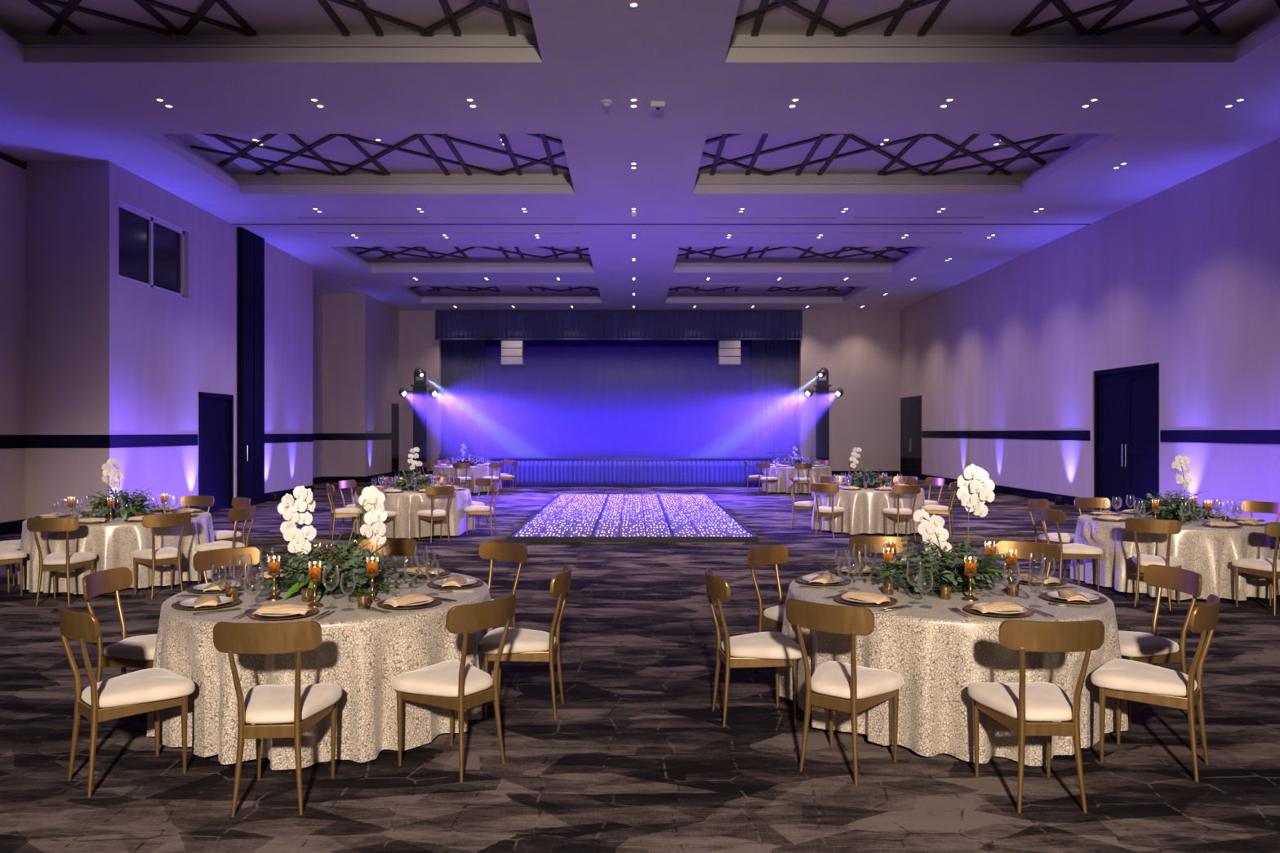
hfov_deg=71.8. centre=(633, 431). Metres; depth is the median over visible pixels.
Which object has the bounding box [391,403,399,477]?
door
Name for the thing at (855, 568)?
folded napkin
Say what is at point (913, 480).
dining chair
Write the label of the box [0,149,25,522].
wall
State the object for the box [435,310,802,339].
valance
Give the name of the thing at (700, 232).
ceiling vent
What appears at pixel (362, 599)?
cup
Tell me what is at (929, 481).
dining chair
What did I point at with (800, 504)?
dining chair
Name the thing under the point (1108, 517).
folded napkin
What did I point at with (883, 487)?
folded napkin
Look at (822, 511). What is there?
dining chair
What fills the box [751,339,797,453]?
stage curtain
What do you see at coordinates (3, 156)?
air vent
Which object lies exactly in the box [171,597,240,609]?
charger plate
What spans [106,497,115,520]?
candle holder
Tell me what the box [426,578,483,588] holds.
charger plate
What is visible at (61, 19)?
lattice
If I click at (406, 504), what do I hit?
tablecloth
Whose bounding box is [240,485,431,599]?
floral centerpiece
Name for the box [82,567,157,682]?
dining chair
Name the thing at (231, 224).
track
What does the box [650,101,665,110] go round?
ceiling sensor
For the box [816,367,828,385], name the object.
light
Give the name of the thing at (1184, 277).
wall
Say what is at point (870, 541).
dining chair
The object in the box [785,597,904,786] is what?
dining chair
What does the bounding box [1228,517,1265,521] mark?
charger plate
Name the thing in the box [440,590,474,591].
fork
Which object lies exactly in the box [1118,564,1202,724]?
dining chair
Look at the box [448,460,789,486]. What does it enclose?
stage skirt
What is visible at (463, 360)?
stage curtain
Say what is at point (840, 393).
stage light
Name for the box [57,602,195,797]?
dining chair
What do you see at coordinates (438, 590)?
fork
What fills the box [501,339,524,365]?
speaker
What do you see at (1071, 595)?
folded napkin
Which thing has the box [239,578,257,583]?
table knife
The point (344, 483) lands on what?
dining chair
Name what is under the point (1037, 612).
table knife
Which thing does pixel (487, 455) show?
stage
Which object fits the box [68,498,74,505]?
cup
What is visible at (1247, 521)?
folded napkin
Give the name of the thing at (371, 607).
fork
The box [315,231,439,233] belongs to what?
ceiling vent
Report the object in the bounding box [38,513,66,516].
dinner plate
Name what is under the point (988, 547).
candle
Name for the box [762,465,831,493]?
tablecloth
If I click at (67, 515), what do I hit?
charger plate
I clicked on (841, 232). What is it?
ceiling vent
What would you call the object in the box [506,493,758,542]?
floor
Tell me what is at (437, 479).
candle holder
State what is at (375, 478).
uplight
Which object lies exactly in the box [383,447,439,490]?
floral centerpiece
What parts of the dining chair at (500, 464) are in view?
seat, backrest, leg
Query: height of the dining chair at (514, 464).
0.841 m
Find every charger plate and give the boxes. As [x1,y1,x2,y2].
[34,514,70,517]
[79,520,110,524]
[123,519,142,521]
[149,508,177,511]
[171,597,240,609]
[172,509,204,512]
[185,582,248,593]
[247,605,318,620]
[249,573,271,580]
[376,597,441,609]
[397,568,450,577]
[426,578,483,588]
[795,575,851,586]
[829,566,879,575]
[833,594,897,606]
[964,603,1035,617]
[1007,576,1067,586]
[1039,591,1107,604]
[1086,512,1120,515]
[1092,517,1126,521]
[1118,511,1142,514]
[1201,523,1242,528]
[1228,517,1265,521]
[1231,521,1266,525]
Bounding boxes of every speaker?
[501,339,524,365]
[718,339,740,365]
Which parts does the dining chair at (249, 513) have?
leg, seat, leg, backrest, leg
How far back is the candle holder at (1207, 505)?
9.00 m
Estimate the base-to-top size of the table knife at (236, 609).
0.006 m
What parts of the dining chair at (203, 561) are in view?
leg, backrest, leg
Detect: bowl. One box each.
[246,563,263,589]
[322,564,339,591]
[1027,569,1044,591]
[1028,552,1044,573]
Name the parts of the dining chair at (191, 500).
backrest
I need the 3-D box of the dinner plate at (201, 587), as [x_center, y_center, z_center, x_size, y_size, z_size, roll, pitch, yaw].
[-2.467,0.922,5.244,0.262,0.021,0.262,0,0,2]
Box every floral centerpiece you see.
[75,458,170,519]
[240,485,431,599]
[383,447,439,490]
[450,444,486,466]
[786,446,813,466]
[835,447,901,488]
[849,463,1020,596]
[1131,454,1219,521]
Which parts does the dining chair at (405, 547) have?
backrest, leg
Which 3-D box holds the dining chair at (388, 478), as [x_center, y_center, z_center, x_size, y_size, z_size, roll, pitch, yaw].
[-4.116,1.230,15.501,0.450,0.841,0.537,0,0,-25]
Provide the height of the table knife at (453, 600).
0.006 m
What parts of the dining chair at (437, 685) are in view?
leg, seat, seat frame, leg, leg, backrest, leg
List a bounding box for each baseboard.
[0,471,432,535]
[831,471,899,476]
[921,474,1279,539]
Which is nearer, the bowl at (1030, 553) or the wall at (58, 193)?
the bowl at (1030, 553)
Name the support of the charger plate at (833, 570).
on the tablecloth at (938, 651)
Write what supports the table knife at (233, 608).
on the tablecloth at (360, 651)
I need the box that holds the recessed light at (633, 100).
[629,97,637,107]
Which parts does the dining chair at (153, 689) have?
leg, backrest, leg, seat frame, seat, leg, leg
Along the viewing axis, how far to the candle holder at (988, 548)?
5.60 m
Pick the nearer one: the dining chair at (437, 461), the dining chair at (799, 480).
the dining chair at (799, 480)
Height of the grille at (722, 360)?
0.245 m
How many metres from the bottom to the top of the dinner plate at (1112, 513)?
0.021 m
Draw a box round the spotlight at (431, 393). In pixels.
[428,387,437,397]
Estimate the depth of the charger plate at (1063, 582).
5.43 m
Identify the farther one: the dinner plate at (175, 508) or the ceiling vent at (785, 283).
the ceiling vent at (785, 283)
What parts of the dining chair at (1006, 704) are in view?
leg, seat, leg, seat frame, leg, backrest, leg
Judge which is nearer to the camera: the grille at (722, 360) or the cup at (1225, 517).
the cup at (1225, 517)
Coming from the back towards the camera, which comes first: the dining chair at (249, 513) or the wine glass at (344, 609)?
the dining chair at (249, 513)
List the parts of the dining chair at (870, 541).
leg, backrest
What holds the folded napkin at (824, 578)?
on the dinner plate at (807, 578)
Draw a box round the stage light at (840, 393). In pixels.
[834,387,843,397]
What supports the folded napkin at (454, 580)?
on the dinner plate at (468, 581)
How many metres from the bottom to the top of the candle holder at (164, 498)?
0.242 m
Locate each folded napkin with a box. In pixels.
[43,511,62,516]
[78,517,106,521]
[127,515,143,520]
[154,506,175,510]
[177,507,198,511]
[194,593,219,608]
[202,578,231,591]
[252,604,312,614]
[255,568,296,578]
[382,593,435,607]
[384,488,401,492]
[404,566,445,574]
[441,575,466,586]
[808,573,835,583]
[838,564,871,573]
[840,591,891,604]
[843,486,860,488]
[876,486,891,489]
[969,601,1027,613]
[1015,573,1059,584]
[1057,588,1089,602]
[1093,510,1112,514]
[1095,515,1124,519]
[1120,509,1139,512]
[1204,521,1239,525]
[1233,515,1257,520]
[1241,519,1259,524]
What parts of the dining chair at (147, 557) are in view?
leg, leg, seat, seat frame, backrest, leg, leg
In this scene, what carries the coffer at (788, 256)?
attached to the ceiling
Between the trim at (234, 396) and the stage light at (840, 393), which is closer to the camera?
the trim at (234, 396)
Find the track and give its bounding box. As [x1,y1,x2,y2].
[231,223,1090,224]
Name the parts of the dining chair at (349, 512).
leg, backrest, leg, seat frame, seat, leg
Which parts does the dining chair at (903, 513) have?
leg, seat, leg, seat frame, backrest, leg, leg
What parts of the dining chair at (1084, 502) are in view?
backrest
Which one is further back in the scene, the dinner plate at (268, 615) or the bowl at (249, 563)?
the bowl at (249, 563)
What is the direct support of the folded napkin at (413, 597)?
on the dinner plate at (420, 603)
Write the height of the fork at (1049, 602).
0.009 m
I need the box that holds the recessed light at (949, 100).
[939,97,954,107]
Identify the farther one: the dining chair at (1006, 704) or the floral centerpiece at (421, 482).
the floral centerpiece at (421, 482)
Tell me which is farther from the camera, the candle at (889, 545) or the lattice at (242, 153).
the lattice at (242, 153)
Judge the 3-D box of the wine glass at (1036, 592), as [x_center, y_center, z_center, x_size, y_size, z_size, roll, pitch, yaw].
[2.360,0.825,5.177,0.087,0.227,0.087,0,0,0]
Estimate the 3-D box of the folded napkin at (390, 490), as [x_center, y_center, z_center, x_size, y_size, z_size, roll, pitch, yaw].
[-3.716,0.903,13.645,0.271,0.038,0.125,0,0,19]
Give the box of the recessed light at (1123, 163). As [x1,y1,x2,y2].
[1112,162,1127,168]
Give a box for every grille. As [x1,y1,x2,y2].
[502,341,521,347]
[502,349,521,355]
[502,357,521,364]
[720,341,740,347]
[720,349,740,355]
[720,357,740,364]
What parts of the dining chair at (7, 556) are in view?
leg, seat frame, seat, leg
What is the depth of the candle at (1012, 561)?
5.22 m
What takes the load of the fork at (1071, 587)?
on the tablecloth at (938, 651)
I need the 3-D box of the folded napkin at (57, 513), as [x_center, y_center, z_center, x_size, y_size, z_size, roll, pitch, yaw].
[-6.373,0.903,9.703,0.125,0.038,0.271,0,0,-8]
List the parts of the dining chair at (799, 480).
leg, seat frame, seat, backrest, leg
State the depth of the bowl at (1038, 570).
4.75 m
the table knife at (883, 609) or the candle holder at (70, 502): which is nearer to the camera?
the table knife at (883, 609)
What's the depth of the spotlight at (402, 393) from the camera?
25.81 m
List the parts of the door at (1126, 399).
pull handle, pull handle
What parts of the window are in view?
pane, pane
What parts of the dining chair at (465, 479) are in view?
backrest, seat, leg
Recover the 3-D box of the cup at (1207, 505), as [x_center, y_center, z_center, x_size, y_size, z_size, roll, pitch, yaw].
[5.860,0.757,9.020,0.057,0.061,0.057,0,0,-22]
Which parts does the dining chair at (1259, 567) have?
leg, seat, seat frame, leg, backrest, leg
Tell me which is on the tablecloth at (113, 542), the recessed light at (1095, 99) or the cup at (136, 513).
the cup at (136, 513)
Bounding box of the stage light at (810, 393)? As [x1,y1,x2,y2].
[804,387,813,397]
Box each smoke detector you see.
[600,99,613,106]
[629,213,637,217]
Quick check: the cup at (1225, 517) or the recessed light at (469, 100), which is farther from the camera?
the recessed light at (469, 100)
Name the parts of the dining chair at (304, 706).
leg, leg, backrest, seat frame, seat, leg, leg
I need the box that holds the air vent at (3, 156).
[0,151,26,168]
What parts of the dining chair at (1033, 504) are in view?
leg, backrest, leg, seat frame, seat, leg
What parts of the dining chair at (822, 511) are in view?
leg, leg, backrest, seat frame, seat, leg, leg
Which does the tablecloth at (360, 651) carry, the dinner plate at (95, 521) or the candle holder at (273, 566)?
the candle holder at (273, 566)
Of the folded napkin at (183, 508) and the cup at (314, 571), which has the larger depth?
the folded napkin at (183, 508)
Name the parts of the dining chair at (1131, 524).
leg, leg, backrest, seat frame, seat, leg, leg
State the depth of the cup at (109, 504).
9.38 m
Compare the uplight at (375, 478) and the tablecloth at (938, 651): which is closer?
the tablecloth at (938, 651)
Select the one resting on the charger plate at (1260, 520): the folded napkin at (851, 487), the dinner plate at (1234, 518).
the dinner plate at (1234, 518)
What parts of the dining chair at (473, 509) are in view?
leg, leg, seat, seat frame, leg, backrest, leg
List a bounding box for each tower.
[403,385,434,482]
[807,385,839,466]
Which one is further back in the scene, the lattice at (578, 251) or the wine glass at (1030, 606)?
the lattice at (578, 251)
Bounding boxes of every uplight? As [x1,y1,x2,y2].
[270,493,279,502]
[372,475,377,481]
[1054,496,1064,505]
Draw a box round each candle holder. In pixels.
[67,496,75,517]
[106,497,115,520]
[160,493,167,514]
[265,555,282,600]
[306,561,323,607]
[366,555,380,601]
[383,475,388,490]
[412,475,417,491]
[436,475,440,486]
[848,474,852,486]
[878,474,882,487]
[880,546,896,589]
[885,538,896,577]
[961,555,978,601]
[984,541,995,577]
[1003,548,1019,591]
[1151,499,1159,519]
[1204,499,1212,524]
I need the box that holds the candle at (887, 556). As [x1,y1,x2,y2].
[883,551,893,563]
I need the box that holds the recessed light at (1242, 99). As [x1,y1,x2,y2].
[1223,97,1245,107]
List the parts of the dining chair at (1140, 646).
leg, seat, seat frame, leg, backrest, leg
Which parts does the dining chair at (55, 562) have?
leg, backrest, leg, seat frame, leg, seat, leg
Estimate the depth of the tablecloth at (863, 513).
14.07 m
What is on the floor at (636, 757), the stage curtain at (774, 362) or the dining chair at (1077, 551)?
the dining chair at (1077, 551)
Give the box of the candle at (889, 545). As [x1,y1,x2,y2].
[886,542,895,553]
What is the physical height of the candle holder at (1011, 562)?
0.242 m
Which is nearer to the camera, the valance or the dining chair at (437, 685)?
the dining chair at (437, 685)
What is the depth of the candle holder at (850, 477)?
14.59 m
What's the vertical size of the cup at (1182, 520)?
0.070 m
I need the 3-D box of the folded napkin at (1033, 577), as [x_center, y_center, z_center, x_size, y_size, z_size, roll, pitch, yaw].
[2.508,0.903,5.496,0.125,0.038,0.271,0,0,-16]
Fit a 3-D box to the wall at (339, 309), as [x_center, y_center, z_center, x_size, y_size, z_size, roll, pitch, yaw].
[-9.705,-1.775,28.850,1.390,6.850,0.300,0,0,0]
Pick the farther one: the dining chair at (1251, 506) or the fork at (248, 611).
the dining chair at (1251, 506)
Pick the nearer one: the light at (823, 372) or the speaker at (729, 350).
the light at (823, 372)
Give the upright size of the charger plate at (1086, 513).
0.018 m
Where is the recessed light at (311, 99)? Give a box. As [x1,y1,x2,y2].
[310,97,324,107]
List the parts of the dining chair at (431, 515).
leg, seat, leg, seat frame, backrest, leg, leg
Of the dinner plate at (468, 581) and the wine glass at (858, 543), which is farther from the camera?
the wine glass at (858, 543)
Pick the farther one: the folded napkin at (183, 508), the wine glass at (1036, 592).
the folded napkin at (183, 508)
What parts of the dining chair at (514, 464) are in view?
seat, seat frame, leg, backrest, leg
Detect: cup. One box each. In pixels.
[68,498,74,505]
[86,512,93,518]
[107,499,113,506]
[134,512,142,516]
[161,495,167,501]
[225,586,237,598]
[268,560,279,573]
[301,587,313,602]
[309,565,319,578]
[356,594,369,609]
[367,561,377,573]
[882,581,893,595]
[939,585,951,599]
[1007,582,1019,596]
[1152,502,1158,508]
[1178,516,1186,524]
[1204,502,1211,509]
[1221,515,1229,521]
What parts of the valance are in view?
hem rail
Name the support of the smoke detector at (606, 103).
attached to the ceiling
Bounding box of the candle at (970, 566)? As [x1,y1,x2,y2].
[964,560,975,573]
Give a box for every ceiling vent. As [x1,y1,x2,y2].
[296,217,427,218]
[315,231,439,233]
[403,283,492,284]
[444,217,576,218]
[455,231,580,233]
[503,283,595,284]
[682,283,773,284]
[699,231,823,233]
[704,217,837,218]
[785,283,876,284]
[840,231,962,233]
[853,217,984,218]
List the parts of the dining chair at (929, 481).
leg, seat, backrest, leg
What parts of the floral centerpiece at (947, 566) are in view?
orchid stem, orchid stem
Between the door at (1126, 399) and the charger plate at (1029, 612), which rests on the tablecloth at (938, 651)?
the charger plate at (1029, 612)
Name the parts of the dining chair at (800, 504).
backrest, leg, leg, seat frame, seat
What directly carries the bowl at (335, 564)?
on the wine glass at (332, 606)
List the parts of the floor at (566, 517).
light panel, light panel, light panel, light panel, light panel, light panel, light panel, light panel, light panel, light panel, light panel, light panel, light panel, light panel, light panel, light panel, light panel, light panel, light panel, light panel, light panel, light panel, light panel, light panel, light panel, light panel, light panel, light panel, light panel, light panel, light panel, light panel, light panel, light panel, light panel, light panel, light panel, light panel, light panel, light panel, light panel, light panel, light panel, light panel, light panel, light panel, light panel, light panel, light panel, light panel, light panel, light panel, light panel, light panel, light panel, light panel, light panel, light panel, light panel, light panel, light panel, light panel, light panel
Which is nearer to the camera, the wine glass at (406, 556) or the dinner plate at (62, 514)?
the wine glass at (406, 556)
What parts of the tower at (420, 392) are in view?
plate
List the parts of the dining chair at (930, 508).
seat, seat frame, leg, backrest, leg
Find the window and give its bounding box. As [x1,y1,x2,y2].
[119,202,184,297]
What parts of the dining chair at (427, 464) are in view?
backrest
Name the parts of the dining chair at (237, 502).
seat, seat frame, backrest, leg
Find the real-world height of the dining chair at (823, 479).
0.841 m
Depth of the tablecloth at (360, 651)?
4.44 m
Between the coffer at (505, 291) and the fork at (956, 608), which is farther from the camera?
the coffer at (505, 291)
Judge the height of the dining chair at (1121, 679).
0.841 m
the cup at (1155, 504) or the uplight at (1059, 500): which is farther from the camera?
the uplight at (1059, 500)
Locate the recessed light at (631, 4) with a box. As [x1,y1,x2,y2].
[628,2,639,7]
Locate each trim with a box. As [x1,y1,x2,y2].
[0,433,391,448]
[233,395,235,497]
[921,430,1279,444]
[1090,371,1093,497]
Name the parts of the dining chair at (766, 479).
leg, backrest, leg, seat frame, seat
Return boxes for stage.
[436,450,800,460]
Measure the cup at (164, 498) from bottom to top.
0.061 m
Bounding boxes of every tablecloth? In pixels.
[17,510,217,594]
[146,568,494,769]
[353,487,475,538]
[431,464,502,493]
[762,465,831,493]
[778,567,1128,766]
[811,484,924,534]
[1070,512,1279,600]
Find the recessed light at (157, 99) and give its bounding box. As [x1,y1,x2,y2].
[155,97,173,107]
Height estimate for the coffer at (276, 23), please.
0.320 m
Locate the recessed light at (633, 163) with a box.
[630,162,636,168]
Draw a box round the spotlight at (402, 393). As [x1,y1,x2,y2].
[398,387,408,397]
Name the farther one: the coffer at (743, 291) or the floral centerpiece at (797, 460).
the coffer at (743, 291)
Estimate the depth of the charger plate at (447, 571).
5.75 m
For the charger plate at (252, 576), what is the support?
on the tablecloth at (360, 651)
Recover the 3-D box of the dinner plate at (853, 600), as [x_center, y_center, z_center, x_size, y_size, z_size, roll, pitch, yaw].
[1.276,0.922,4.869,0.262,0.021,0.262,0,0,-36]
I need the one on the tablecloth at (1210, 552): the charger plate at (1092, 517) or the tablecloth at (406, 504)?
the charger plate at (1092, 517)
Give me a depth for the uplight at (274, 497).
20.90 m
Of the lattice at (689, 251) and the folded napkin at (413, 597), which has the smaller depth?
the folded napkin at (413, 597)
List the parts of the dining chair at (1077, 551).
leg, backrest, leg, leg, seat frame, seat, leg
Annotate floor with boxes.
[0,476,1279,852]
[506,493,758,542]
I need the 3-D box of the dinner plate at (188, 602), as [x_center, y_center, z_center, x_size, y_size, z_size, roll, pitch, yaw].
[-2.303,0.922,4.770,0.262,0.021,0.262,0,0,-40]
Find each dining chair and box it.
[0,539,21,586]
[0,548,26,595]
[26,517,97,606]
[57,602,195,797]
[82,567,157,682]
[130,511,191,599]
[180,495,213,512]
[193,546,260,583]
[194,506,255,584]
[213,497,250,546]
[213,620,342,817]
[325,483,362,539]
[337,480,356,531]
[355,487,396,537]
[360,537,417,568]
[383,477,402,487]
[391,593,515,782]
[416,460,432,476]
[416,485,454,542]
[422,462,443,484]
[435,459,448,465]
[436,477,461,485]
[453,462,471,489]
[463,481,499,535]
[471,478,491,528]
[477,564,571,719]
[479,541,527,627]
[480,462,503,494]
[497,461,517,492]
[500,459,513,488]
[705,568,802,727]
[744,461,764,492]
[746,545,788,671]
[755,462,778,495]
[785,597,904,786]
[787,478,815,529]
[793,463,812,495]
[810,483,844,537]
[815,460,830,465]
[819,475,842,484]
[834,461,852,484]
[848,535,906,564]
[882,484,920,540]
[893,475,917,484]
[920,481,956,535]
[924,477,944,515]
[967,619,1104,813]
[995,540,1061,576]
[1028,498,1075,576]
[1040,507,1102,591]
[1074,497,1110,515]
[1090,594,1220,782]
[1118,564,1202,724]
[1124,517,1184,610]
[1231,522,1279,615]
[1241,500,1279,522]
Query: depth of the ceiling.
13.23 m
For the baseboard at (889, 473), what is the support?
attached to the wall at (860, 350)
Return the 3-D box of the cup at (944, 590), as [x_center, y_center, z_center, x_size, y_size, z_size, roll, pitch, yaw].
[1.752,0.904,4.970,0.064,0.070,0.064,0,0,0]
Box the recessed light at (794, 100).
[788,97,799,107]
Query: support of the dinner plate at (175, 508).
on the charger plate at (176, 508)
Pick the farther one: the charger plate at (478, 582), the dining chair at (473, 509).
the dining chair at (473, 509)
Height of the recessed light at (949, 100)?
0.006 m
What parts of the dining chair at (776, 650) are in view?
leg, backrest, leg, seat frame, seat, leg, leg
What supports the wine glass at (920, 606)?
on the tablecloth at (938, 651)
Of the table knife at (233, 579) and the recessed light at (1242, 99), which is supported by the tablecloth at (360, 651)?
the table knife at (233, 579)
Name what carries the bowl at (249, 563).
on the wine glass at (253, 605)
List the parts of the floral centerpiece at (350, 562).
orchid stem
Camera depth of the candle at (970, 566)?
4.92 m
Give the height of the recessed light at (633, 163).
0.006 m
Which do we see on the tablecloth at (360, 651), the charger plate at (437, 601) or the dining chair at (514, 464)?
the charger plate at (437, 601)
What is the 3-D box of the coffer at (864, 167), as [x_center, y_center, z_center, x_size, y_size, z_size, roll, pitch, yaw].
[4.205,-4.840,15.035,6.910,0.320,4.090,0,0,0]
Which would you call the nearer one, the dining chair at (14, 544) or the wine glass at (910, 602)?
the wine glass at (910, 602)
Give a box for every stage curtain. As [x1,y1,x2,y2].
[442,339,484,453]
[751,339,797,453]
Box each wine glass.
[228,555,245,596]
[244,573,260,611]
[246,563,263,607]
[322,564,339,608]
[340,573,355,611]
[403,555,419,580]
[413,546,428,583]
[422,548,435,580]
[425,560,439,595]
[836,558,850,592]
[846,550,862,590]
[852,542,866,580]
[906,560,922,604]
[918,570,933,608]
[1002,562,1020,588]
[1027,569,1044,608]
[1028,552,1044,593]
[1040,559,1055,591]
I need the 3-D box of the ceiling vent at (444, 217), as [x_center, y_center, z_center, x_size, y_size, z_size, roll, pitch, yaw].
[-2.591,-4.494,18.560,2.768,0.012,0.090,0,0,0]
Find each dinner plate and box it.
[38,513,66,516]
[79,520,101,523]
[152,507,177,511]
[175,509,200,511]
[179,596,233,607]
[193,582,241,591]
[255,612,303,617]
[256,571,283,578]
[384,596,434,607]
[404,568,444,576]
[433,577,476,586]
[801,575,844,584]
[835,566,875,573]
[840,595,889,604]
[971,603,1026,614]
[1014,576,1060,584]
[1047,591,1099,601]
[1090,511,1115,515]
[1097,516,1121,520]
[1206,523,1237,527]
[1230,517,1260,520]
[1236,520,1266,524]
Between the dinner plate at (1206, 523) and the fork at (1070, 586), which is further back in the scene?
the dinner plate at (1206, 523)
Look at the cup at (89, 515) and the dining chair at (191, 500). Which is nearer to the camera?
the cup at (89, 515)
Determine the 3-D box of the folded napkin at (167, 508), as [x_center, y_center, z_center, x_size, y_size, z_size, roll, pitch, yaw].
[-5.559,0.903,10.489,0.271,0.038,0.125,0,0,23]
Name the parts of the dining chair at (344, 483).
leg, backrest, seat, leg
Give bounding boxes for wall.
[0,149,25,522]
[25,160,91,519]
[91,160,312,510]
[312,288,322,477]
[322,293,355,476]
[355,293,399,476]
[399,310,900,475]
[900,137,1279,522]
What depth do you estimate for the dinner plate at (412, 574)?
5.71 m
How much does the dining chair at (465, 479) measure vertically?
0.841 m
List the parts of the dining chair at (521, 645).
leg, leg, seat, seat frame, leg, backrest, leg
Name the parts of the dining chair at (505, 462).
backrest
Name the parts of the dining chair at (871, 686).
leg, backrest, leg, seat frame, leg, seat, leg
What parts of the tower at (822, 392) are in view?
plate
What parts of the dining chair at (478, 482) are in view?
seat, leg, backrest, leg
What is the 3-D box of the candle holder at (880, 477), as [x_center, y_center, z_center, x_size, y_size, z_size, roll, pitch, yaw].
[4.050,0.818,14.500,0.090,0.242,0.090,0,0,0]
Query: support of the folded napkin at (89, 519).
on the dinner plate at (95, 521)
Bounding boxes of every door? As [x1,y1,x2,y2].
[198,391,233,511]
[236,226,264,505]
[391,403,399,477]
[900,395,921,479]
[1093,362,1159,511]
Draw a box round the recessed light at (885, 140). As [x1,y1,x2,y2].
[879,138,889,145]
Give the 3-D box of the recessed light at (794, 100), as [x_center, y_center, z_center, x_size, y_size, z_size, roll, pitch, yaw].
[2.190,-4.497,12.100,0.112,0.006,0.340,0,0,0]
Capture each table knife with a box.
[176,595,199,597]
[192,608,239,614]
[193,608,240,615]
[233,578,246,582]
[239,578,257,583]
[311,610,329,620]
[315,610,335,620]
[431,595,457,601]
[798,586,837,590]
[800,586,839,589]
[880,604,909,610]
[884,605,913,611]
[1024,607,1048,617]
[1028,607,1054,617]
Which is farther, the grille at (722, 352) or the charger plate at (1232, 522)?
the grille at (722, 352)
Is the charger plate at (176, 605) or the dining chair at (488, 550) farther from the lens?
the dining chair at (488, 550)
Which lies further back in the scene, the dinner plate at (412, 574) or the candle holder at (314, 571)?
the dinner plate at (412, 574)
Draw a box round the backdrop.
[484,339,751,450]
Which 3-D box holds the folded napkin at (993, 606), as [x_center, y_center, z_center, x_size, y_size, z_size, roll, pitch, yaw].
[1.891,0.903,4.582,0.271,0.038,0.125,0,0,-15]
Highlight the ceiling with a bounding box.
[0,0,1279,310]
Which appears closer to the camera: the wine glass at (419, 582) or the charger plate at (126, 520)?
the wine glass at (419, 582)
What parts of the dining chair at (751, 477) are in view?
leg, seat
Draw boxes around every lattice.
[26,0,533,35]
[191,133,569,175]
[346,246,590,258]
[410,286,599,291]
[668,286,854,291]
[676,246,918,258]
[697,133,1070,175]
[733,0,1279,35]
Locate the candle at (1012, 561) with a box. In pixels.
[1006,554,1016,565]
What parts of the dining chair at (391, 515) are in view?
leg, backrest, seat frame, seat, leg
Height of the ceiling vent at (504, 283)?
0.012 m
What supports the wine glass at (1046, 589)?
on the tablecloth at (938, 651)
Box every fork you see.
[231,609,252,618]
[362,607,388,613]
[368,606,391,613]
[438,590,471,591]
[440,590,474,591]
[948,608,967,617]
[952,607,972,617]
[1045,586,1073,587]
[1048,602,1090,607]
[1049,586,1077,588]
[1049,603,1091,608]
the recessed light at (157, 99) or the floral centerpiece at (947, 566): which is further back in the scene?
the recessed light at (157, 99)
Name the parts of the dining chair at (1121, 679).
leg, leg, seat, seat frame, leg, backrest, leg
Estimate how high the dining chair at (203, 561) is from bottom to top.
0.841 m
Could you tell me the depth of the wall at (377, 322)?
29.87 m
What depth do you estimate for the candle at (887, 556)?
5.30 m
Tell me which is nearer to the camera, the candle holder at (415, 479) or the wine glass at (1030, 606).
the wine glass at (1030, 606)
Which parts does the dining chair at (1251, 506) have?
backrest, leg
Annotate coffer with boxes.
[0,0,538,47]
[161,133,572,184]
[340,246,592,266]
[404,286,600,297]
[666,286,859,297]
[675,246,921,266]
[694,133,1097,184]
[728,0,1279,47]
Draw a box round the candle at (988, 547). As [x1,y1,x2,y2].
[985,545,994,556]
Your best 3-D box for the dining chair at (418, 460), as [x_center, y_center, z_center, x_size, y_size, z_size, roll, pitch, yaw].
[-5.782,1.230,24.600,0.537,0.841,0.450,0,0,0]
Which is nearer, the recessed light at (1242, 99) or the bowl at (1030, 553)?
the bowl at (1030, 553)
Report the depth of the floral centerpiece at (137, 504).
9.77 m
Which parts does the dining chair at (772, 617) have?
leg, backrest, seat frame, seat, leg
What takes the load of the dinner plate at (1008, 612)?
on the charger plate at (1029, 612)
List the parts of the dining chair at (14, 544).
seat, leg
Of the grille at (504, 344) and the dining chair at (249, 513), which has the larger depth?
the grille at (504, 344)
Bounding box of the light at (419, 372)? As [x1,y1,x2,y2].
[413,367,426,385]
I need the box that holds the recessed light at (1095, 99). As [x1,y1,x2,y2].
[1080,97,1098,107]
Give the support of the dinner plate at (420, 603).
on the charger plate at (437, 601)
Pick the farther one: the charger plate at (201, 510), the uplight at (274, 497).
the uplight at (274, 497)
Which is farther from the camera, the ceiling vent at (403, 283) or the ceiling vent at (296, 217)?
the ceiling vent at (403, 283)
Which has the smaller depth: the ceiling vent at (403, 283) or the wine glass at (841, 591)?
the wine glass at (841, 591)
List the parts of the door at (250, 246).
pull handle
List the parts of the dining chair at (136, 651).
leg, backrest, leg, seat frame, seat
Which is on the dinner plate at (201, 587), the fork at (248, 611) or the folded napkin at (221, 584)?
the folded napkin at (221, 584)
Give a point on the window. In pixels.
(152, 250)
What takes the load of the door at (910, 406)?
in the wall at (1184, 277)
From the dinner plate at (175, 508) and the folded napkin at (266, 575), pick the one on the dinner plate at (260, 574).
the folded napkin at (266, 575)
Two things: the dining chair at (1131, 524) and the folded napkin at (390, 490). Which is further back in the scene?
the folded napkin at (390, 490)
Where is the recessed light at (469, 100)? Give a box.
[466,97,476,107]
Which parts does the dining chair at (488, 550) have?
leg, backrest, leg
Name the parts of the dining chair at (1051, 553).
backrest, leg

